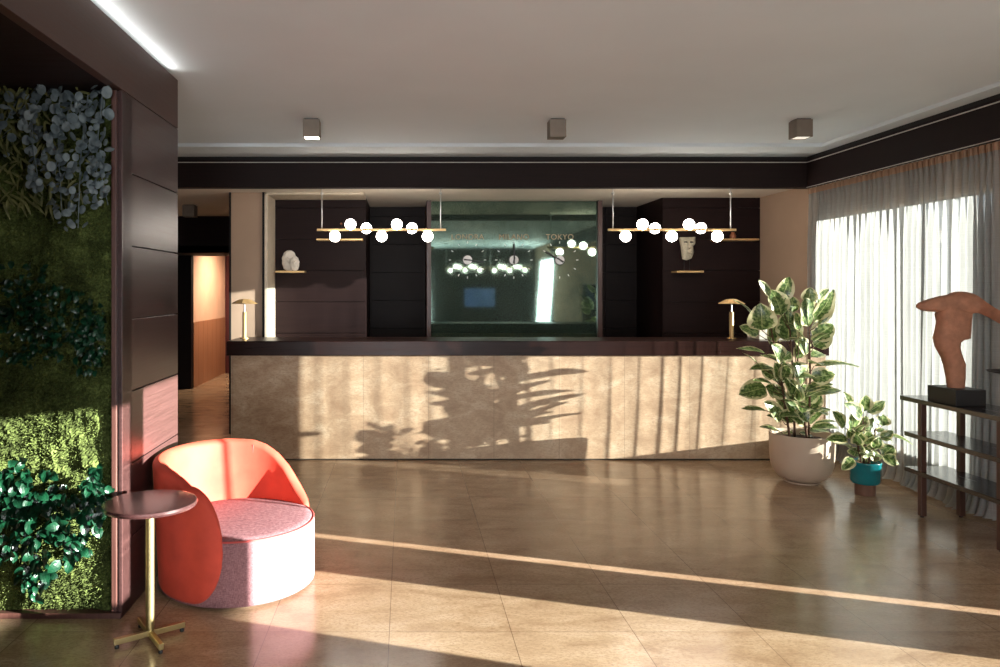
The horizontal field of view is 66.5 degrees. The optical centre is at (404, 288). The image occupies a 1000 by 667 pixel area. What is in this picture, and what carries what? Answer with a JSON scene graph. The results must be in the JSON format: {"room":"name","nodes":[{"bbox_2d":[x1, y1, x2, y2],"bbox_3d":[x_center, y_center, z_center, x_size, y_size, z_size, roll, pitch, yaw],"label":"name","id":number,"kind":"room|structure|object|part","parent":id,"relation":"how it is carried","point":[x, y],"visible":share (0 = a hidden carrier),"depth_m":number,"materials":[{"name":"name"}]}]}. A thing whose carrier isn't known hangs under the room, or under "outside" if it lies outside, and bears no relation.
{"room":"hotel lobby","nodes":[
{"label":"hotel lobby","id":0,"kind":"room"},
{"bbox_2d":[0,13,112,92],"bbox_3d":[-2.985,-1.026,-0.640,3.030,0.047,10.720,0,0,0],"label":"ceiling","id":1,"kind":"structure","parent":0,"point":[26,61],"depth_m":3.42,"materials":[{"name":"brown paint"}]},
{"bbox_2d":[0,0,177,128],"bbox_3d":[-1.445,-1.154,-0.640,0.050,0.302,10.720,0,0,0],"label":"wall","id":2,"kind":"structure","parent":0,"point":[80,31],"depth_m":3.52,"materials":[{"name":"brown wood"}]},
{"bbox_2d":[132,246,170,318],"bbox_3d":[-2.970,0.325,4.345,3.060,2.650,0.730,0,0,0],"label":"wall","id":3,"kind":"structure","parent":0,"point":[132,246],"depth_m":4.29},
{"bbox_2d":[118,91,177,613],"bbox_3d":[-2.960,0.325,4.260,3.080,2.644,0.920,0,0,0],"label":"panelling","id":4,"kind":"object","parent":3,"relation":"attached to","point":[154,141],"visible":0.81,"depth_m":4.13,"materials":[{"name":"brown wood"}]},
{"bbox_2d":[174,256,192,388],"bbox_3d":[-4.765,0.550,12.530,2.470,2.200,0.140,0,0,0],"label":"pier","id":5,"kind":"object","parent":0,"point":[185,263],"visible":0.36,"depth_m":12.46,"materials":[{"name":"brown wood"}]},
{"bbox_2d":[175,246,228,255],"bbox_3d":[-3.500,-0.600,12.000,5.000,0.100,1.200,0,0,0],"label":"ceiling","id":6,"kind":"structure","parent":0,"point":[187,249],"depth_m":11.40,"materials":[{"name":"black paint"}]},
{"bbox_2d":[178,216,228,252],"bbox_3d":[-4.000,-0.825,11.450,4.000,0.550,0.100,0,0,0],"label":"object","id":7,"kind":"structure","parent":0,"point":[202,231],"depth_m":11.40,"materials":[{"name":"brown wood"}]},
{"bbox_2d":[193,256,224,387],"bbox_3d":[-3.572,0.400,13.800,0.095,2.500,2.400,0,0,0],"label":"wall","id":8,"kind":"structure","parent":0,"point":[208,271],"depth_m":13.56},
{"bbox_2d":[225,256,228,372],"bbox_3d":[-2.760,0.400,14.850,1.520,2.500,0.100,0,0,0],"label":"wall","id":9,"kind":"structure","parent":0,"point":[226,257],"depth_m":14.80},
{"bbox_2d":[231,192,261,339],"bbox_3d":[-1.800,0.275,8.900,0.360,2.750,0.600,0,0,0],"label":"wall","id":10,"kind":"structure","parent":0,"point":[246,207],"depth_m":8.60,"materials":[{"name":"beige paint"}]},
{"bbox_2d":[229,192,230,433],"bbox_3d":[-1.990,0.275,8.893,0.020,2.750,0.615,0,0,0],"label":"trim","id":11,"kind":"structure","parent":10,"relation":"attached to","point":[229,192],"depth_m":8.59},
{"bbox_2d":[262,192,263,336],"bbox_3d":[-1.607,0.275,8.785,0.025,2.750,0.430,0,0,0],"label":"trim","id":12,"kind":"structure","parent":10,"relation":"attached to","point":[262,192],"depth_m":8.57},
{"bbox_2d":[177,189,790,215],"bbox_3d":[-0.805,-1.150,9.500,10.390,0.100,3.800,0,0,0],"label":"ceiling","id":13,"kind":"structure","parent":0,"point":[210,202],"depth_m":8.88,"materials":[{"name":"paint"}]},
{"bbox_2d":[182,205,197,216],"bbox_3d":[-2.820,-1.022,9.900,0.156,0.155,0.156,0,0,0],"label":"ceiling spotlight","id":14,"kind":"object","parent":13,"relation":"attached to","point":[187,210],"visible":1,"depth_m":9.82,"materials":[{"name":"black metal"}]},
{"bbox_2d":[317,189,445,241],"bbox_3d":[-0.241,-0.792,7.787,1.324,0.615,0.187,0,0,0],"label":"pendant light","id":15,"kind":"object","parent":13,"relation":"hanging from","point":[350,224],"visible":0.98,"depth_m":7.74,"materials":[{"name":"white glass"}]},
{"bbox_3d":[-0.853,-0.854,7.750,0.011,0.492,0.011,0,0,22],"label":"rod","id":16,"kind":"part","parent":15,"relation":"part of","materials":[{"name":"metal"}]},
{"bbox_3d":[-0.719,-0.541,7.750,0.112,0.112,0.112,0,0,0],"label":"globe","id":17,"kind":"part","parent":15,"relation":"part of","materials":[{"name":"white glass"}]},
{"bbox_3d":[-0.559,-0.663,7.750,0.112,0.112,0.112,0,0,0],"label":"globe","id":18,"kind":"part","parent":15,"relation":"part of","materials":[{"name":"white glass"}]},
{"bbox_3d":[-0.400,-0.630,7.825,0.112,0.112,0.112,0,0,0],"label":"globe","id":19,"kind":"part","parent":15,"relation":"part of","materials":[{"name":"white glass"}]},
{"bbox_3d":[-0.239,-0.541,7.750,0.112,0.112,0.112,0,0,0],"label":"globe","id":20,"kind":"part","parent":15,"relation":"part of","materials":[{"name":"white glass"}]},
{"bbox_3d":[-0.084,-0.663,7.750,0.112,0.112,0.112,0,0,0],"label":"globe","id":21,"kind":"part","parent":15,"relation":"part of","materials":[{"name":"white glass"}]},
{"bbox_3d":[0.072,-0.630,7.825,0.112,0.112,0.112,0,0,0],"label":"globe","id":22,"kind":"part","parent":15,"relation":"part of","materials":[{"name":"white glass"}]},
{"bbox_3d":[0.232,-0.541,7.750,0.112,0.112,0.112,0,0,0],"label":"globe","id":23,"kind":"part","parent":15,"relation":"part of","materials":[{"name":"white glass"}]},
{"bbox_3d":[0.366,-0.854,7.750,0.011,0.492,0.011,0,0,-22],"label":"rod","id":24,"kind":"part","parent":15,"relation":"part of","materials":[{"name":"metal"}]},
{"bbox_2d":[608,189,735,241],"bbox_3d":[2.741,-0.792,7.787,1.314,0.615,0.187,0,0,0],"label":"pendant light","id":25,"kind":"object","parent":13,"relation":"hanging from","point":[642,224],"visible":0.93,"depth_m":7.74,"materials":[{"name":"white glass"}]},
{"bbox_3d":[2.134,-0.854,7.750,0.011,0.492,0.011,0,0,-22],"label":"rod","id":26,"kind":"part","parent":25,"relation":"part of","materials":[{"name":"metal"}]},
{"bbox_3d":[2.263,-0.541,7.750,0.112,0.112,0.112,0,0,0],"label":"globe","id":27,"kind":"part","parent":25,"relation":"part of","materials":[{"name":"white glass"}]},
{"bbox_3d":[2.438,-0.663,7.750,0.112,0.112,0.112,0,0,0],"label":"globe","id":28,"kind":"part","parent":25,"relation":"part of","materials":[{"name":"white glass"}]},
{"bbox_3d":[2.591,-0.630,7.825,0.112,0.112,0.112,0,0,0],"label":"globe","id":29,"kind":"part","parent":25,"relation":"part of","materials":[{"name":"white glass"}]},
{"bbox_3d":[2.738,-0.541,7.750,0.112,0.112,0.112,0,0,0],"label":"globe","id":30,"kind":"part","parent":25,"relation":"part of","materials":[{"name":"white glass"}]},
{"bbox_3d":[2.915,-0.663,7.750,0.112,0.112,0.112,0,0,0],"label":"globe","id":31,"kind":"part","parent":25,"relation":"part of","materials":[{"name":"white glass"}]},
{"bbox_3d":[3.067,-0.630,7.825,0.112,0.112,0.112,0,0,0],"label":"globe","id":32,"kind":"part","parent":25,"relation":"part of","materials":[{"name":"white glass"}]},
{"bbox_3d":[3.206,-0.541,7.750,0.112,0.112,0.112,0,0,0],"label":"globe","id":33,"kind":"part","parent":25,"relation":"part of","materials":[{"name":"white glass"}]},
{"bbox_3d":[3.343,-0.854,7.750,0.011,0.492,0.011,0,0,-22],"label":"rod","id":34,"kind":"part","parent":25,"relation":"part of","materials":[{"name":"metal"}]},
{"bbox_2d":[0,373,999,666],"bbox_3d":[-0.805,1.680,5.500,10.390,0.060,23.000,0,0,0],"label":"floor","id":35,"kind":"structure","parent":0,"point":[419,563],"depth_m":4.33,"materials":[{"name":"stone"}]},
{"bbox_2d":[0,84,131,618],"bbox_3d":[-2.950,0.299,3.771,3.060,2.701,0.318,0,0,0],"label":"wall","id":36,"kind":"structure","parent":35,"relation":"on","point":[59,170],"depth_m":3.80,"materials":[{"name":"green plant"}]},
{"bbox_3d":[-2.951,1.636,3.853,3.058,0.028,0.155,0,0,0],"label":"sill","id":37,"kind":"part","parent":36,"relation":"part of","materials":[{"name":"brown wood"}]},
{"bbox_3d":[-1.459,0.311,3.856,0.026,2.618,0.148,0,0,0],"label":"frame","id":38,"kind":"part","parent":36,"relation":"part of","materials":[{"name":"brown wood"}]},
{"bbox_3d":[-1.428,0.326,3.860,0.016,2.648,0.140,0,0,0],"label":"frame","id":39,"kind":"part","parent":36,"relation":"part of","materials":[{"name":"brown wood"}]},
{"bbox_2d":[100,489,197,653],"bbox_3d":[-1.200,1.324,3.555,0.434,0.652,0.434,0,0,-35],"label":"side table","id":40,"kind":"object","parent":35,"relation":"on","point":[149,505],"visible":1,"depth_m":3.54,"materials":[{"name":"brown wood"}]},
{"bbox_2d":[152,439,314,607],"bbox_3d":[-0.962,1.288,4.290,0.892,0.725,0.923,0,0,0],"label":"armchair","id":41,"kind":"object","parent":35,"relation":"on","point":[248,538],"visible":0.98,"depth_m":4.02,"materials":[{"name":"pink fabric"}]},
{"bbox_3d":[-0.942,1.458,4.285,0.852,0.360,0.852,0,0,0],"label":"seat","id":42,"kind":"part","parent":41,"relation":"part of","materials":[{"name":"pink fabric"}]},
{"bbox_2d":[226,337,828,459],"bbox_3d":[1.180,1.075,7.598,5.790,1.150,0.705,0,0,0],"label":"reception desk","id":43,"kind":"object","parent":35,"relation":"on","point":[304,398],"depth_m":7.29,"materials":[{"name":"stone"}]},
{"bbox_2d":[231,299,257,338],"bbox_3d":[-1.616,0.299,7.600,0.248,0.401,0.248,0,0,-22],"label":"desk lamp","id":44,"kind":"object","parent":43,"relation":"on","point":[240,301],"visible":1,"depth_m":7.58,"materials":[{"name":"gold metal"}]},
{"bbox_3d":[-1.616,0.123,7.600,0.248,0.049,0.248,0,0,-23],"label":"lamp shade","id":45,"kind":"part","parent":44,"relation":"part of","materials":[{"name":"gold metal"}]},
{"bbox_2d":[226,337,828,355],"bbox_3d":[1.180,0.570,7.553,5.790,0.140,0.615,0,0,0],"label":"countertop","id":46,"kind":"structure","parent":43,"relation":"on","point":[253,346],"depth_m":7.25,"materials":[{"name":"black stone"}]},
{"bbox_2d":[718,299,744,338],"bbox_3d":[3.287,0.299,7.600,0.248,0.401,0.248,0,0,-22],"label":"desk lamp","id":47,"kind":"object","parent":43,"relation":"on","point":[727,301],"visible":0.99,"depth_m":7.58,"materials":[{"name":"gold metal"}]},
{"bbox_3d":[3.287,0.123,7.600,0.248,0.049,0.248,0,0,23],"label":"lamp shade","id":48,"kind":"part","parent":47,"relation":"part of","materials":[{"name":"gold metal"}]},
{"bbox_2d":[747,329,782,339],"bbox_3d":[3.665,0.420,7.590,0.330,0.160,0.260,0,0,0],"label":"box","id":49,"kind":"object","parent":43,"relation":"on","point":[761,333],"visible":0.23,"depth_m":7.46,"materials":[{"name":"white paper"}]},
{"bbox_2d":[734,277,858,484],"bbox_3d":[3.346,0.772,6.486,1.004,1.755,0.543,0,0,0],"label":"rubber plant","id":50,"kind":"object","parent":35,"relation":"on","point":[800,456],"visible":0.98,"depth_m":6.42,"materials":[{"name":"green plant"}]},
{"bbox_3d":[3.269,0.675,6.465,0.543,1.237,0.124,0,0,0],"label":"stem","id":51,"kind":"part","parent":50,"relation":"part of","materials":[{"name":"green plant"}]},
{"bbox_3d":[3.400,1.435,6.470,0.514,0.406,0.514,0,0,0],"label":"pot","id":52,"kind":"part","parent":50,"relation":"part of","materials":[{"name":"ceramic"}]},
{"bbox_2d":[826,392,912,496],"bbox_3d":[3.680,1.233,6.042,0.651,0.834,0.284,0,0,-15],"label":"rubber plant","id":53,"kind":"object","parent":35,"relation":"on","point":[866,474],"visible":1,"depth_m":6.02,"materials":[{"name":"green plant"}]},
{"bbox_3d":[3.695,1.187,6.070,0.346,0.529,0.085,0,0,0],"label":"stem","id":54,"kind":"part","parent":53,"relation":"part of","materials":[{"name":"green plant"}]},
{"bbox_3d":[3.700,1.472,6.070,0.238,0.180,0.238,0,0,0],"label":"pot","id":55,"kind":"part","parent":53,"relation":"part of","materials":[{"name":"teal ceramic"}]},
{"bbox_2d":[900,395,999,551],"bbox_3d":[3.882,1.224,5.085,0.335,0.852,1.170,0,0,0],"label":"console table","id":56,"kind":"object","parent":35,"relation":"on","point":[958,479],"visible":0.79,"depth_m":5.34,"materials":[{"name":"brown wood"}]},
{"bbox_3d":[3.740,1.234,5.460,0.039,0.808,0.040,0,0,0],"label":"leg","id":57,"kind":"part","parent":56,"relation":"part of","materials":[{"name":"brown wood"}]},
{"bbox_2d":[904,466,999,504],"bbox_3d":[3.873,1.334,5.090,0.315,0.032,1.060,0,0,0],"label":"shelf","id":58,"kind":"object","parent":56,"relation":"attached to","point":[957,478],"depth_m":5.22,"materials":[{"name":"brown wood"}]},
{"bbox_2d":[904,431,999,462],"bbox_3d":[3.873,1.073,5.090,0.315,0.032,1.060,0,0,0],"label":"shelf","id":59,"kind":"object","parent":56,"relation":"attached to","point":[957,441],"depth_m":5.22,"materials":[{"name":"brown wood"}]},
{"bbox_2d":[916,291,999,405],"bbox_3d":[3.787,0.407,5.145,0.419,0.780,0.548,0,0,0],"label":"sculpture","id":60,"kind":"object","parent":56,"relation":"on","point":[954,311],"visible":1,"depth_m":5.22,"materials":[{"name":"ceramic"}]},
{"bbox_3d":[3.886,0.152,5.185,0.593,0.270,0.305,0,0,43],"label":"arm","id":61,"kind":"part","parent":60,"relation":"part of","materials":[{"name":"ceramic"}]},
{"bbox_3d":[4.020,1.234,5.460,0.039,0.808,0.040,0,0,0],"label":"leg","id":62,"kind":"part","parent":56,"relation":"part of","materials":[{"name":"brown wood"}]},
{"bbox_2d":[986,369,999,373],"bbox_3d":[3.930,0.664,4.860,0.304,0.267,0.304,0,0,0],"label":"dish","id":63,"kind":"object","parent":56,"relation":"on","point":[997,371],"visible":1,"depth_m":4.95,"materials":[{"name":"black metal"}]},
{"bbox_3d":[3.740,1.234,4.730,0.039,0.808,0.040,0,0,0],"label":"leg","id":64,"kind":"part","parent":56,"relation":"part of","materials":[{"name":"brown wood"}]},
{"bbox_2d":[370,207,636,336],"bbox_3d":[1.185,0.275,10.150,6.170,2.750,0.100,0,0,0],"label":"wall","id":65,"kind":"structure","parent":0,"point":[383,258],"depth_m":10.10,"materials":[{"name":"brown wood"}]},
{"bbox_2d":[425,200,601,336],"bbox_3d":[1.357,0.276,9.715,2.175,2.748,0.730,0,0,0],"label":"wall mirror","id":66,"kind":"object","parent":65,"relation":"attached to","point":[490,303],"visible":0.52,"depth_m":9.40,"materials":[{"name":"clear mirror"}]},
{"bbox_3d":[0.297,0.276,9.715,0.054,2.748,0.730,0,0,0],"label":"frame","id":67,"kind":"part","parent":66,"relation":"part of","materials":[{"name":"brown wood"}]},
{"bbox_2d":[451,234,483,278],"bbox_3d":[0.778,-0.405,9.377,0.464,0.552,0.038,0,0,0],"label":"wall clock","id":68,"kind":"object","parent":66,"relation":"attached to","point":[467,259],"visible":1,"depth_m":9.38,"materials":[{"name":"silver metal"}]},
{"bbox_2d":[499,234,528,275],"bbox_3d":[1.354,-0.405,9.377,0.464,0.552,0.038,0,0,0],"label":"wall clock","id":69,"kind":"object","parent":66,"relation":"attached to","point":[513,259],"visible":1,"depth_m":9.38,"materials":[{"name":"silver metal"}]},
{"bbox_2d":[544,234,575,278],"bbox_3d":[1.924,-0.405,9.377,0.464,0.552,0.038,0,0,0],"label":"wall clock","id":70,"kind":"object","parent":66,"relation":"attached to","point":[559,259],"visible":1,"depth_m":9.38,"materials":[{"name":"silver metal"}]},
{"bbox_3d":[2.417,0.276,9.715,0.055,2.748,0.730,0,0,0],"label":"frame","id":71,"kind":"part","parent":66,"relation":"part of","materials":[{"name":"brown wood"}]},
{"bbox_2d":[275,239,758,270],"bbox_3d":[1.185,0.275,9.135,6.170,2.750,0.050,0,0,0],"label":"wall shelves","id":72,"kind":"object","parent":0,"point":[275,239],"depth_m":9.11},
{"bbox_2d":[264,192,365,336],"bbox_3d":[-1.032,0.275,8.820,1.126,2.750,0.520,0,0,0],"label":"trim","id":73,"kind":"structure","parent":72,"relation":"attached to","point":[269,197],"depth_m":8.69,"materials":[{"name":"beige paint"}]},
{"bbox_2d":[275,198,759,336],"bbox_3d":[1.355,0.275,9.590,5.830,2.750,1.020,0,0,0],"label":"panelling","id":74,"kind":"object","parent":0,"point":[310,303],"visible":0.52,"depth_m":9.08,"materials":[{"name":"brown wood"}]},
{"bbox_2d":[275,271,305,272],"bbox_3d":[-1.357,-0.204,8.985,0.344,0.022,0.190,0,0,0],"label":"wall shelf","id":75,"kind":"object","parent":74,"relation":"attached to","point":[275,271],"visible":1,"depth_m":8.89,"materials":[{"name":"gold metal"}]},
{"bbox_2d":[282,250,295,270],"bbox_3d":[-1.384,-0.337,9.007,0.176,0.250,0.107,0,0,0],"label":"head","id":76,"kind":"object","parent":75,"relation":"on","point":[287,255],"visible":0.81,"depth_m":8.99},
{"bbox_2d":[291,256,298,270],"bbox_3d":[-1.302,-0.300,8.934,0.082,0.176,0.081,0,0,-44],"label":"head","id":77,"kind":"object","parent":75,"relation":"on","point":[294,260],"visible":1,"depth_m":8.92},
{"bbox_2d":[316,238,363,240],"bbox_3d":[-0.770,-0.584,8.985,0.545,0.022,0.190,0,0,0],"label":"wall shelf","id":78,"kind":"object","parent":74,"relation":"attached to","point":[317,239],"visible":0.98,"depth_m":8.89,"materials":[{"name":"gold metal"}]},
{"bbox_2d":[671,271,703,272],"bbox_3d":[3.361,-0.204,8.985,0.320,0.022,0.190,0,0,0],"label":"wall shelf","id":79,"kind":"object","parent":74,"relation":"attached to","point":[671,271],"visible":1,"depth_m":8.89,"materials":[{"name":"gold metal"}]},
{"bbox_2d":[679,237,695,270],"bbox_3d":[3.358,-0.417,8.954,0.192,0.405,0.133,0,0,0],"label":"mask","id":80,"kind":"object","parent":79,"relation":"on","point":[686,243],"visible":0.99,"depth_m":8.94,"materials":[{"name":"beige stone"}]},
{"bbox_2d":[711,238,758,240],"bbox_3d":[3.924,-0.584,8.985,0.498,0.022,0.190,0,0,0],"label":"wall shelf","id":81,"kind":"object","parent":74,"relation":"attached to","point":[723,239],"visible":0.76,"depth_m":8.89,"materials":[{"name":"gold metal"}]},
{"bbox_2d":[730,232,735,237],"bbox_3d":[3.900,-0.635,8.980,0.074,0.080,0.074,0,0,0],"label":"clay pot","id":82,"kind":"object","parent":81,"relation":"on","point":[732,235],"visible":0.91,"depth_m":8.96,"materials":[{"name":"brown ceramic"}]},
{"bbox_2d":[91,0,999,156],"bbox_3d":[-0.105,-1.400,0.750,8.990,0.150,13.700,0,0,0],"label":"ceiling","id":83,"kind":"structure","parent":0,"point":[380,78],"depth_m":4.72,"materials":[{"name":"paint"}]},
{"bbox_2d":[303,118,320,139],"bbox_3d":[-0.745,-1.282,6.050,0.128,0.147,0.128,0,0,0],"label":"ceiling spotlight","id":84,"kind":"object","parent":83,"relation":"attached to","point":[311,126],"visible":1,"depth_m":5.99,"materials":[{"name":"black metal"}]},
{"bbox_2d":[178,157,805,159],"bbox_3d":[-0.290,-1.323,7.612,8.620,0.065,0.095,0,0,0],"label":"ceiling beam","id":85,"kind":"structure","parent":83,"relation":"attached to","point":[179,158],"depth_m":7.57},
{"bbox_2d":[178,160,806,188],"bbox_3d":[-0.290,-1.153,7.605,8.620,0.275,0.110,0,0,0],"label":"beam","id":86,"kind":"structure","parent":83,"relation":"attached to","point":[190,175],"depth_m":7.55,"materials":[{"name":"brown wood"}]},
{"bbox_2d":[178,162,806,162],"bbox_3d":[-0.294,-1.266,7.545,8.612,0.007,0.009,0,0,0],"label":"trim","id":87,"kind":"structure","parent":86,"relation":"attached to","point":[178,162],"depth_m":7.54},
{"bbox_2d":[547,118,565,139],"bbox_3d":[1.215,-1.282,6.050,0.128,0.147,0.128,0,0,0],"label":"ceiling spotlight","id":88,"kind":"object","parent":83,"relation":"attached to","point":[556,127],"visible":1,"depth_m":5.99,"materials":[{"name":"black metal"}]},
{"bbox_2d":[789,118,812,139],"bbox_3d":[3.170,-1.282,6.050,0.128,0.147,0.128,0,0,0],"label":"ceiling spotlight","id":89,"kind":"object","parent":83,"relation":"attached to","point":[799,128],"visible":1,"depth_m":5.99,"materials":[{"name":"black metal"}]},
{"bbox_2d":[803,98,999,188],"bbox_3d":[4.045,-1.153,2.830,0.050,0.275,9.660,0,0,0],"label":"beam","id":90,"kind":"structure","parent":83,"relation":"attached to","point":[980,125],"depth_m":5.98,"materials":[{"name":"brown wood"}]},
{"bbox_2d":[806,138,999,187],"bbox_3d":[4.016,-1.016,2.775,0.008,0.005,9.550,0,0,0],"label":"trim","id":91,"kind":"structure","parent":90,"relation":"attached to","point":[998,138],"depth_m":5.95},
{"bbox_2d":[807,101,999,162],"bbox_3d":[4.016,-1.266,2.771,0.009,0.007,9.541,0,0,0],"label":"trim","id":92,"kind":"structure","parent":90,"relation":"attached to","point":[998,101],"depth_m":5.97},
{"bbox_2d":[806,94,999,159],"bbox_3d":[4.050,-1.323,2.830,0.040,0.065,9.660,0,0,0],"label":"beam side recess","id":93,"kind":"structure","parent":83,"relation":"attached to","point":[997,96],"depth_m":6.00,"materials":[{"name":"black paint"}]},
{"bbox_2d":[759,189,808,337],"bbox_3d":[4.330,0.147,2.100,0.120,3.005,16.400,0,0,0],"label":"wall","id":94,"kind":"structure","parent":0,"point":[783,215],"depth_m":8.47,"materials":[{"name":"beige paint"}]},
{"bbox_3d":[4.230,-1.070,2.830,0.320,0.040,9.660,0,0,0],"label":"ceiling","id":95,"kind":"structure","parent":0,"visible":0},
{"bbox_2d":[807,141,999,520],"bbox_3d":[4.152,0.293,6.561,0.197,2.686,2.504,0,0,0],"label":"sheer curtain","id":96,"kind":"object","parent":95,"relation":"hanging from","point":[889,241],"visible":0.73,"depth_m":6.22,"materials":[{"name":"white fabric"}]}
]}

